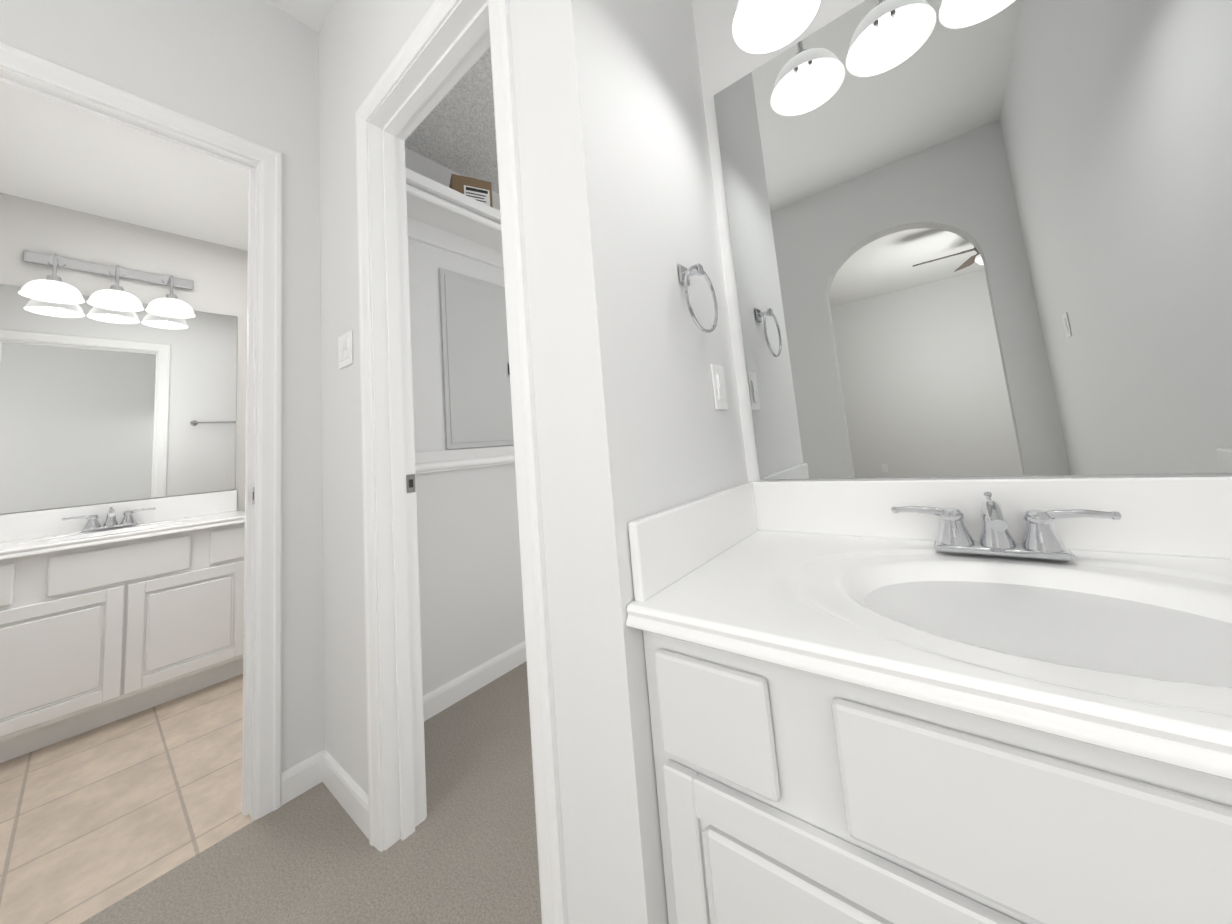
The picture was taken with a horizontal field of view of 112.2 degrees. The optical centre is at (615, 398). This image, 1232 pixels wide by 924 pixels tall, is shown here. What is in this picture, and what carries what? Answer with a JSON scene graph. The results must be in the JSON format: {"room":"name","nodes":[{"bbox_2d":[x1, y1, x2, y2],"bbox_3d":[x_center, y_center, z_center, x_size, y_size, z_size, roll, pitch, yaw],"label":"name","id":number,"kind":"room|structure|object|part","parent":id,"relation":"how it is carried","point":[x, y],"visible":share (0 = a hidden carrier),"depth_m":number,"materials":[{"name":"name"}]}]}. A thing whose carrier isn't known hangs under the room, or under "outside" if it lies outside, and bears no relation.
{"room":"bathroom","nodes":[
{"label":"bathroom","id":0,"kind":"room"},
{"bbox_2d":[0,92,247,250],"bbox_3d":[-1.983,-1.131,2.133,1.608,0.050,3.198,-10,-8,38],"label":"ceiling","id":1,"kind":"structure","parent":0,"point":[53,157],"depth_m":2.02,"materials":[{"name":"white paint"}]},
{"bbox_2d":[0,674,254,923],"bbox_3d":[-2.847,1.369,0.477,1.837,0.060,6.910,-10,-8,38],"label":"floor","id":2,"kind":"structure","parent":0,"point":[93,822],"depth_m":1.35,"materials":[{"name":"beige tile"}]},
{"bbox_2d":[0,490,244,762],"bbox_3d":[-2.393,0.986,1.991,0.576,0.945,0.959,-10,-8,38],"label":"bathroom vanity","id":3,"kind":"object","parent":2,"relation":"on","point":[110,612],"visible":0.98,"depth_m":1.85,"materials":[{"name":"white paint"}]},
{"bbox_2d":[60,507,155,532],"bbox_3d":[-2.574,0.609,2.110,0.149,0.107,0.310,-10,-8,38],"label":"faucet","id":4,"kind":"object","parent":3,"relation":"on","point":[128,522],"depth_m":2.12,"materials":[{"name":"silver metal"}]},
{"bbox_2d":[0,0,319,771],"bbox_3d":[-0.957,-0.093,1.811,0.110,2.800,3.990,-10,-8,38],"label":"wall","id":5,"kind":"structure","parent":0,"point":[246,69],"depth_m":1.48,"materials":[{"name":"white paint"}]},
{"bbox_2d":[18,251,195,317],"bbox_3d":[-2.691,-0.619,2.232,0.244,0.263,0.600,-10,-8,38],"label":"sconce","id":6,"kind":"object","parent":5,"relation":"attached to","point":[53,288],"visible":1,"depth_m":2.20,"materials":[{"name":"white glass"}]},
{"bbox_3d":[-2.665,-0.531,2.207,0.196,0.080,0.596,-10,-8,38],"label":"lamp shade","id":7,"kind":"part","parent":6,"relation":"part of","materials":[{"name":"white glass"}]},
{"bbox_2d":[0,283,236,513],"bbox_3d":[-2.711,0.001,2.267,0.006,1.110,0.940,-10,-8,38],"label":"bathroom mirror","id":8,"kind":"object","parent":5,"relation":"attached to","point":[99,405],"visible":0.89,"depth_m":2.23,"materials":[{"name":"clear glass"}]},
{"bbox_2d":[0,42,281,819],"bbox_3d":[-1.466,0.178,1.099,0.142,2.197,0.894,-10,-8,38],"label":"door frame","id":9,"kind":"structure","parent":5,"relation":"attached to","point":[24,75],"depth_m":1.34,"materials":[{"name":"white paint"}]},
{"bbox_2d":[281,756,312,792],"bbox_3d":[-0.652,1.269,2.003,0.012,0.090,1.603,-10,-8,38],"label":"baseboard","id":10,"kind":"structure","parent":5,"relation":"attached to","point":[298,772],"depth_m":1.33,"materials":[{"name":"white paint"}]},
{"bbox_2d":[266,0,334,32],"bbox_3d":[-0.938,-1.793,-0.448,6.790,0.080,7.620,-10,-8,38],"label":"ceiling","id":11,"kind":"structure","parent":0,"point":[312,14],"depth_m":1.60,"materials":[{"name":"white paint"}]},
{"bbox_2d":[80,661,541,923],"bbox_3d":[0.023,0.927,-1.317,4.953,0.060,7.620,-10,-8,38],"label":"floor carpet","id":12,"kind":"object","parent":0,"point":[466,852],"depth_m":1.10,"materials":[{"name":"grey carpet"}]},
{"bbox_2d":[626,476,1231,923],"bbox_3d":[0.589,0.597,0.557,0.946,0.900,0.576,-10,-8,38],"label":"bathroom vanity","id":13,"kind":"object","parent":12,"relation":"on","point":[1004,700],"visible":1,"depth_m":0.52,"materials":[{"name":"white paint"}]},
{"bbox_2d":[890,491,1121,561],"bbox_3d":[0.664,0.226,0.722,0.310,0.107,0.149,-10,-8,38],"label":"faucet","id":14,"kind":"object","parent":13,"relation":"on","point":[1040,542],"depth_m":0.73,"materials":[{"name":"silver metal"}]},
{"bbox_2d":[316,0,575,923],"bbox_3d":[-0.572,-0.192,1.202,1.200,2.800,0.110,-10,-8,38],"label":"wall","id":15,"kind":"structure","parent":0,"point":[472,611],"depth_m":1.51,"materials":[{"name":"white paint"}]},
{"bbox_2d":[313,749,368,838],"bbox_3d":[-0.833,1.206,1.273,0.393,0.090,0.012,-10,-8,38],"label":"baseboard","id":16,"kind":"structure","parent":15,"relation":"attached to","point":[349,794],"depth_m":1.27,"materials":[{"name":"white paint"}]},
{"bbox_2d":[338,330,352,369],"bbox_3d":[-0.912,-0.163,1.391,0.116,0.114,0.010,-10,-8,38],"label":"light switch","id":17,"kind":"object","parent":15,"relation":"attached to","point":[345,349],"visible":1,"depth_m":1.38,"materials":[{"name":"white plastic"}]},
{"bbox_2d":[406,168,514,473],"bbox_3d":[-0.274,-0.168,2.356,0.309,1.339,2.069,-10,-8,38],"label":"closet shelf","id":18,"kind":"object","parent":15,"relation":"attached to","point":[442,216],"depth_m":1.66,"materials":[{"name":"white wood"}]},
{"bbox_2d":[449,174,492,207],"bbox_3d":[-0.698,-0.930,1.978,0.176,0.161,0.171,-2,-7,-28],"label":"cardboard box","id":19,"kind":"object","parent":18,"relation":"on","point":[478,190],"visible":0.5,"depth_m":1.91,"materials":[{"name":"brown cardboard"}]},
{"bbox_2d":[355,0,568,923],"bbox_3d":[-0.426,0.086,1.075,0.784,2.197,0.142,-10,-8,38],"label":"door frame","id":20,"kind":"structure","parent":15,"relation":"attached to","point":[448,44],"depth_m":1.18,"materials":[{"name":"white paint"}]},
{"bbox_2d":[423,641,526,720],"bbox_3d":[-0.269,1.268,2.293,0.012,0.090,2.073,-10,-8,38],"label":"baseboard","id":21,"kind":"structure","parent":15,"relation":"attached to","point":[446,695],"depth_m":1.82,"materials":[{"name":"white paint"}]},
{"bbox_2d":[439,268,513,448],"bbox_3d":[-0.676,-0.189,2.083,0.019,0.860,0.410,-10,-8,38],"label":"electrical panel","id":22,"kind":"object","parent":15,"relation":"attached to","point":[477,389],"visible":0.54,"depth_m":2.04,"materials":[{"name":"grey metal"}]},
{"bbox_2d":[405,47,498,193],"bbox_3d":[0.001,-1.251,2.183,1.238,0.050,2.071,-10,-8,38],"label":"ceiling","id":23,"kind":"structure","parent":0,"point":[454,130],"depth_m":1.85,"materials":[{"name":"paint"}]},
{"bbox_2d":[516,0,751,923],"bbox_3d":[0.622,-0.246,1.652,0.110,2.800,2.293,-10,-8,38],"label":"wall","id":24,"kind":"structure","parent":0,"point":[624,207],"depth_m":0.77,"materials":[{"name":"white paint"}]},
{"bbox_2d":[678,264,717,332],"bbox_3d":[0.182,-0.230,0.954,0.049,0.170,0.156,-10,-8,38],"label":"towel ring","id":25,"kind":"object","parent":24,"relation":"attached to","point":[685,274],"visible":1,"depth_m":0.95,"materials":[{"name":"silver metal"}]},
{"bbox_2d":[710,364,727,409],"bbox_3d":[0.264,-0.029,1.046,0.010,0.114,0.070,-10,-8,38],"label":"light switch","id":26,"kind":"object","parent":24,"relation":"attached to","point":[719,387],"visible":1,"depth_m":1.04,"materials":[{"name":"white plastic"}]},
{"bbox_2d":[696,0,1231,480],"bbox_3d":[0.714,-0.332,0.936,0.930,2.800,0.110,-10,-8,38],"label":"wall","id":27,"kind":"structure","parent":0,"point":[725,63],"depth_m":1.18,"materials":[{"name":"white paint"}]},
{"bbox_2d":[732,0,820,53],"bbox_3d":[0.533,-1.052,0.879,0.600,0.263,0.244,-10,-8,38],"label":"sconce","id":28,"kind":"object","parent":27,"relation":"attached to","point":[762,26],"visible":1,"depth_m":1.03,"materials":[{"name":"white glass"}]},
{"bbox_2d":[714,0,1231,478],"bbox_3d":[0.679,-0.397,0.890,0.880,1.115,0.006,-10,-8,38],"label":"vanity mirror","id":29,"kind":"object","parent":27,"relation":"attached to","point":[981,237],"visible":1,"depth_m":0.83,"materials":[{"name":"clear glass"}]}
]}

